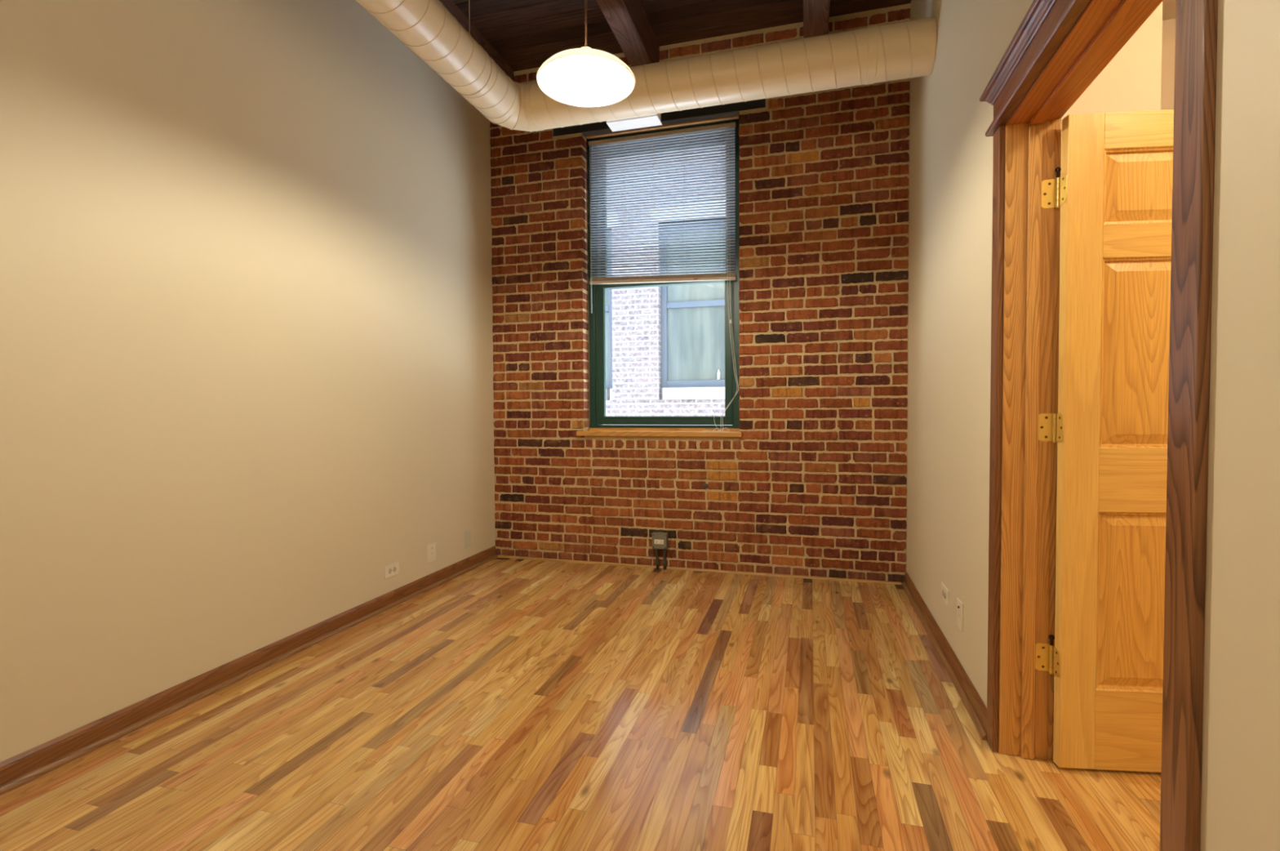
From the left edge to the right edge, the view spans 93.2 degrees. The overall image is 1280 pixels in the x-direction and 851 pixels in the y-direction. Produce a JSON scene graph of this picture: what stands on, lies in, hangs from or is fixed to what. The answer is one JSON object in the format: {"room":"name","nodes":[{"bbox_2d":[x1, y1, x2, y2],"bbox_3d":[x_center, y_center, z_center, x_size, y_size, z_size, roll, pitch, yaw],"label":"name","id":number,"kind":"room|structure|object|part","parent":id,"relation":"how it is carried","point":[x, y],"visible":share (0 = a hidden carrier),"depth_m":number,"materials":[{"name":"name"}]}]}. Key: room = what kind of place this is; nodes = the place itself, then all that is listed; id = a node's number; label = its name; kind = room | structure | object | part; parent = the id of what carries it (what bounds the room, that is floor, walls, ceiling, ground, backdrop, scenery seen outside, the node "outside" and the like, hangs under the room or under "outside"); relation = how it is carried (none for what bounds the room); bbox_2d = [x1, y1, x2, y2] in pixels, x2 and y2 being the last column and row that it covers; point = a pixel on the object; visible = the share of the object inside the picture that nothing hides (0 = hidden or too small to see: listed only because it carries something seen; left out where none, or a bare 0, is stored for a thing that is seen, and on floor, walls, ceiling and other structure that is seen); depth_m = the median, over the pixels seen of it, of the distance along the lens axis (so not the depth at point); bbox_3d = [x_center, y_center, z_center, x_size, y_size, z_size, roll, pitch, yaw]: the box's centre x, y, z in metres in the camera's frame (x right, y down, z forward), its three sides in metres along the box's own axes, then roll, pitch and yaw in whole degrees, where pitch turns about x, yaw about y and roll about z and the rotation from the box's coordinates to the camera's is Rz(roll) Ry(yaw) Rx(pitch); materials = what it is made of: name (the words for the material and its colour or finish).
{"room":"empty loft room","nodes":[
{"label":"empty loft room","id":0,"kind":"room"},
{"bbox_2d":[0,0,495,761],"bbox_3d":[-1.976,-0.834,1.928,0.120,4.120,6.329,0,2,16],"label":"wall","id":1,"kind":"structure","parent":0,"point":[246,331],"depth_m":2.50,"materials":[{"name":"beige paint"}]},
{"bbox_2d":[0,546,497,794],"bbox_3d":[-1.919,1.064,1.871,0.030,0.085,5.903,0,2,16],"label":"baseboard","id":2,"kind":"structure","parent":1,"relation":"attached to","point":[15,771],"depth_m":2.40,"materials":[{"name":"brown wood"}]},
{"bbox_2d":[384,560,399,578],"bbox_3d":[-1.457,0.849,3.554,0.008,0.074,0.124,0,2,16],"label":"wall outlet","id":3,"kind":"object","parent":1,"relation":"attached to","point":[393,569],"visible":1,"depth_m":3.55,"materials":[{"name":"beige plastic"}]},
{"bbox_2d":[427,542,435,563],"bbox_3d":[-1.350,0.826,3.927,0.011,0.118,0.086,0,2,16],"label":"wall plate","id":4,"kind":"object","parent":1,"relation":"attached to","point":[432,547],"visible":1,"depth_m":3.92,"materials":[{"name":"beige plastic"}]},
{"bbox_2d":[464,529,471,548],"bbox_3d":[-1.236,0.818,4.343,0.006,0.120,0.072,0,2,16],"label":"wall plate","id":5,"kind":"object","parent":1,"relation":"attached to","point":[468,534],"visible":1,"depth_m":4.34,"materials":[{"name":"beige plastic"}]},
{"bbox_2d":[0,557,1161,850],"bbox_3d":[0.520,1.174,1.190,5.136,0.120,5.905,0,2,16],"label":"floor","id":6,"kind":"structure","parent":0,"point":[506,704],"depth_m":2.07,"materials":[{"name":"brown wood"}]},
{"bbox_2d":[652,531,667,569],"bbox_3d":[0.143,0.897,4.326,0.110,0.262,0.055,0,2,16],"label":"electrical box","id":7,"kind":"object","parent":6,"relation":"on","point":[660,540],"visible":1,"depth_m":4.31,"materials":[{"name":"grey metal"}]},
{"bbox_2d":[654,538,663,544],"bbox_3d":[0.135,0.827,4.301,0.068,0.033,0.004,0,2,16],"label":"receptacle","id":8,"kind":"object","parent":7,"relation":"attached to","point":[657,541],"depth_m":4.30,"materials":[{"name":"beige plastic"}]},
{"bbox_2d":[452,0,911,71],"bbox_3d":[-0.495,-2.740,1.466,3.171,0.300,6.309,0,2,16],"label":"ceiling","id":9,"kind":"structure","parent":0,"point":[526,33],"depth_m":3.97,"materials":[{"name":"brown wood"}]},
{"bbox_2d":[439,0,513,80],"bbox_3d":[-1.816,-2.464,1.749,0.148,0.251,5.883,0,2,16],"label":"joist","id":10,"kind":"object","parent":9,"relation":"attached to","point":[453,9],"visible":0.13,"depth_m":4.05,"materials":[{"name":"brown wood"}]},
{"bbox_2d":[536,0,635,106],"bbox_3d":[-0.217,-1.990,2.393,0.392,1.252,0.392,0,2,16],"label":"pendant lamp","id":11,"kind":"object","parent":9,"relation":"hanging from","point":[585,76],"visible":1,"depth_m":2.47,"materials":[{"name":"white glass"}]},
{"bbox_3d":[-0.214,-1.411,2.409,0.392,0.094,0.392,0,2,16],"label":"lamp shade","id":12,"kind":"part","parent":11,"relation":"part of","materials":[{"name":"white glass"}]},
{"bbox_3d":[-0.218,-2.046,2.391,0.011,1.091,0.011,0,2,16],"label":"stem","id":13,"kind":"part","parent":11,"relation":"part of","materials":[{"name":"brown metal"}]},
{"bbox_3d":[-0.214,-1.418,2.409,0.068,0.070,0.068,0,2,16],"label":"bulb","id":14,"kind":"part","parent":11,"relation":"part of","materials":[{"name":"white glass"}]},
{"bbox_2d":[595,0,659,66],"bbox_3d":[-0.731,-2.462,1.444,0.148,0.251,5.883,0,2,16],"label":"joist","id":15,"kind":"object","parent":9,"relation":"attached to","point":[628,20],"visible":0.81,"depth_m":3.76,"materials":[{"name":"brown wood"}]},
{"bbox_2d":[355,0,937,132],"bbox_3d":[-0.349,-2.175,1.212,2.544,0.817,5.066,0,2,16],"label":"air duct","id":16,"kind":"object","parent":9,"relation":"hanging from","point":[903,50],"visible":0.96,"depth_m":3.24,"materials":[{"name":"beige metal"}]},
{"bbox_2d":[803,0,830,38],"bbox_3d":[0.358,-2.459,1.138,0.154,0.251,5.883,0,2,16],"label":"joist","id":17,"kind":"object","parent":9,"relation":"attached to","point":[815,12],"visible":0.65,"depth_m":3.58,"materials":[{"name":"brown wood"}]},
{"bbox_2d":[489,3,910,583],"bbox_3d":[0.327,-0.915,4.408,2.971,4.120,0.305,0,2,16],"label":"wall","id":18,"kind":"structure","parent":0,"point":[814,483],"depth_m":4.12,"materials":[{"name":"brick"}]},
{"bbox_2d":[576,111,742,436],"bbox_3d":[0.141,-1.060,4.410,1.216,2.272,0.257,0,2,16],"label":"window","id":19,"kind":"structure","parent":18,"relation":"in","point":[601,424],"depth_m":4.40,"materials":[{"name":"green paint"}]},
{"bbox_3d":[0.131,0.059,4.382,1.216,0.037,0.135,0,2,16],"label":"sill","id":20,"kind":"part","parent":19,"relation":"part of","materials":[{"name":"brown wood"}]},
{"bbox_2d":[588,122,738,431],"bbox_3d":[0.151,-1.031,4.347,1.109,2.144,0.086,0,2,16],"label":"blind","id":21,"kind":"object","parent":19,"relation":"attached to","point":[628,278],"visible":1,"depth_m":4.36,"materials":[{"name":"beige plastic"}]},
{"bbox_3d":[0.147,-1.049,4.378,1.085,0.055,0.026,0,2,16],"label":"rail","id":22,"kind":"part","parent":21,"relation":"part of","materials":[{"name":"white metal"}]},
{"bbox_3d":[0.608,-1.016,4.226,0.142,2.112,0.013,0,2,7],"label":"pull cord","id":23,"kind":"part","parent":21,"relation":"part of","materials":[{"name":"white fabric"}]},
{"bbox_3d":[0.627,-1.015,4.221,0.124,2.114,0.014,0,2,6],"label":"pull cord","id":24,"kind":"part","parent":21,"relation":"part of","materials":[{"name":"white fabric"}]},
{"bbox_3d":[0.178,0.027,4.492,1.132,0.020,0.140,0,2,16],"label":"sub sill","id":25,"kind":"part","parent":19,"relation":"part of","materials":[{"name":"brown wood"}]},
{"bbox_3d":[0.169,-0.541,4.452,1.018,1.070,0.046,0,2,16],"label":"sash","id":26,"kind":"part","parent":19,"relation":"part of","materials":[{"name":"clear glass"}]},
{"bbox_3d":[0.179,-1.562,4.479,1.018,1.046,0.038,0,2,16],"label":"sash","id":27,"kind":"part","parent":19,"relation":"part of","materials":[{"name":"green paint"}]},
{"bbox_2d":[553,98,765,136],"bbox_3d":[0.105,-2.184,4.303,1.547,0.092,0.050,0,2,16],"label":"lintel","id":28,"kind":"object","parent":18,"relation":"attached to","point":[733,108],"visible":0.63,"depth_m":4.22,"materials":[{"name":"black metal"}]},
{"bbox_2d":[906,0,1279,850],"bbox_3d":[1.010,-0.826,1.089,0.140,4.120,6.329,0,2,16],"label":"wall","id":29,"kind":"structure","parent":0,"point":[950,224],"depth_m":0.94,"materials":[{"name":"beige paint"}]},
{"bbox_2d":[902,571,986,740],"bbox_3d":[1.453,1.015,2.999,0.030,0.085,1.906,0,2,16],"label":"baseboard","id":30,"kind":"structure","parent":29,"relation":"attached to","point":[975,705],"depth_m":2.61,"materials":[{"name":"brown wood"}]},
{"bbox_2d":[941,582,948,606],"bbox_3d":[1.408,0.779,2.796,0.008,0.072,0.146,0,2,16],"label":"wall outlet","id":31,"kind":"object","parent":29,"relation":"attached to","point":[944,591],"visible":1,"depth_m":2.78,"materials":[{"name":"beige plastic"}]},
{"bbox_2d":[956,597,963,631],"bbox_3d":[1.328,0.785,2.516,0.011,0.115,0.088,0,2,16],"label":"wall plate","id":32,"kind":"object","parent":29,"relation":"attached to","point":[959,604],"visible":1,"depth_m":2.51,"materials":[{"name":"beige plastic"}]},
{"bbox_2d":[979,0,1217,850],"bbox_3d":[1.101,0.003,1.483,0.210,2.197,1.204,0,2,16],"label":"door frame","id":33,"kind":"structure","parent":29,"relation":"attached to","point":[1059,48],"depth_m":1.73,"materials":[{"name":"brown wood"}]},
{"bbox_3d":[1.186,0.057,2.016,0.018,2.059,0.068,0,2,16],"label":"casing leg","id":34,"kind":"part","parent":33,"relation":"part of","materials":[{"name":"brown wood"}]},
{"bbox_3d":[1.019,-1.075,1.474,0.052,0.040,1.204,0,2,16],"label":"crown","id":35,"kind":"part","parent":33,"relation":"part of","materials":[{"name":"brown wood"}]},
{"bbox_3d":[1.338,0.057,1.973,0.018,2.059,0.068,0,2,16],"label":"casing leg","id":36,"kind":"part","parent":33,"relation":"part of","materials":[{"name":"brown wood"}]},
{"bbox_3d":[0.898,0.087,0.994,0.018,2.059,0.080,0,2,16],"label":"casing leg","id":37,"kind":"part","parent":33,"relation":"part of","materials":[{"name":"brown wood"}]},
{"bbox_2d":[1035,109,1173,772],"bbox_3d":[1.747,0.062,1.856,0.950,2.032,0.159,0,2,5],"label":"door","id":38,"kind":"structure","parent":29,"relation":"in","point":[1113,188],"depth_m":1.87,"materials":[{"name":"brown wood"}]},
{"bbox_3d":[1.774,0.952,1.879,0.697,0.251,0.035,0,2,5],"label":"rail","id":39,"kind":"part","parent":38,"relation":"part of","materials":[{"name":"brown wood"}]},
{"bbox_3d":[1.573,0.547,1.886,0.296,0.560,0.035,0,2,5],"label":"panel","id":40,"kind":"part","parent":38,"relation":"part of","materials":[{"name":"brown wood"}]},
{"bbox_3d":[1.770,0.168,1.857,0.697,0.198,0.035,0,2,5],"label":"rail","id":41,"kind":"part","parent":38,"relation":"part of","materials":[{"name":"brown wood"}]},
{"bbox_3d":[1.569,-0.223,1.865,0.296,0.584,0.035,0,2,5],"label":"panel","id":42,"kind":"part","parent":38,"relation":"part of","materials":[{"name":"brown wood"}]},
{"bbox_3d":[1.766,-0.565,1.836,0.697,0.100,0.035,0,2,5],"label":"rail","id":43,"kind":"part","parent":38,"relation":"part of","materials":[{"name":"brown wood"}]},
{"bbox_3d":[1.566,-0.730,1.851,0.296,0.230,0.035,0,2,5],"label":"panel","id":44,"kind":"part","parent":38,"relation":"part of","materials":[{"name":"brown wood"}]},
{"bbox_3d":[1.765,-0.899,1.827,0.697,0.109,0.035,0,2,5],"label":"rail","id":45,"kind":"part","parent":38,"relation":"part of","materials":[{"name":"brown wood"}]},
{"bbox_2d":[1160,18,1175,110],"bbox_3d":[2.792,-0.431,2.704,1.590,3.220,0.940,0,2,16],"label":"wall","id":46,"kind":"structure","parent":0,"point":[1168,37],"depth_m":2.97,"materials":[{"name":"paint"}]},
{"bbox_2d":[1162,0,1176,20],"bbox_3d":[2.260,-2.050,1.341,2.125,0.100,3.760,0,2,16],"label":"ceiling","id":47,"kind":"structure","parent":0,"point":[1168,6],"depth_m":2.98,"materials":[{"name":"paint"}]},
{"label":"outside","id":48,"kind":"structure","parent":0,"visible":0},
{"bbox_2d":[604,145,725,416],"bbox_3d":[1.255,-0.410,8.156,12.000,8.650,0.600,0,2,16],"label":"window glass","id":49,"kind":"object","parent":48,"point":[665,344],"visible":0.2,"depth_m":8.25,"materials":[{"name":"clear glass"}]},
{"bbox_3d":[-1.260,-1.635,8.795,1.735,2.050,0.007,0,2,16],"label":"pane","id":50,"kind":"part","parent":49,"relation":"part of","materials":[{"name":"clear glass"}]},
{"bbox_3d":[-1.327,-0.438,8.752,1.805,0.160,0.250,0,2,16],"label":"stone sill","id":51,"kind":"part","parent":49,"relation":"part of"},
{"bbox_3d":[1.207,-0.431,8.040,1.810,0.160,0.250,0,2,16],"label":"stone sill","id":52,"kind":"part","parent":49,"relation":"part of","materials":[{"name":"white stone"}]},
{"bbox_3d":[1.226,-1.628,8.096,1.760,2.050,0.007,0,2,16],"label":"pane","id":53,"kind":"part","parent":49,"relation":"part of","materials":[{"name":"clear glass"}]},
{"bbox_2d":[716,369,719,379],"bbox_3d":[1.059,-0.683,8.139,0.044,0.136,0.044,0,2,16],"label":"bottle","id":54,"kind":"object","parent":49,"relation":"on","point":[718,371],"visible":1,"depth_m":8.12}
]}

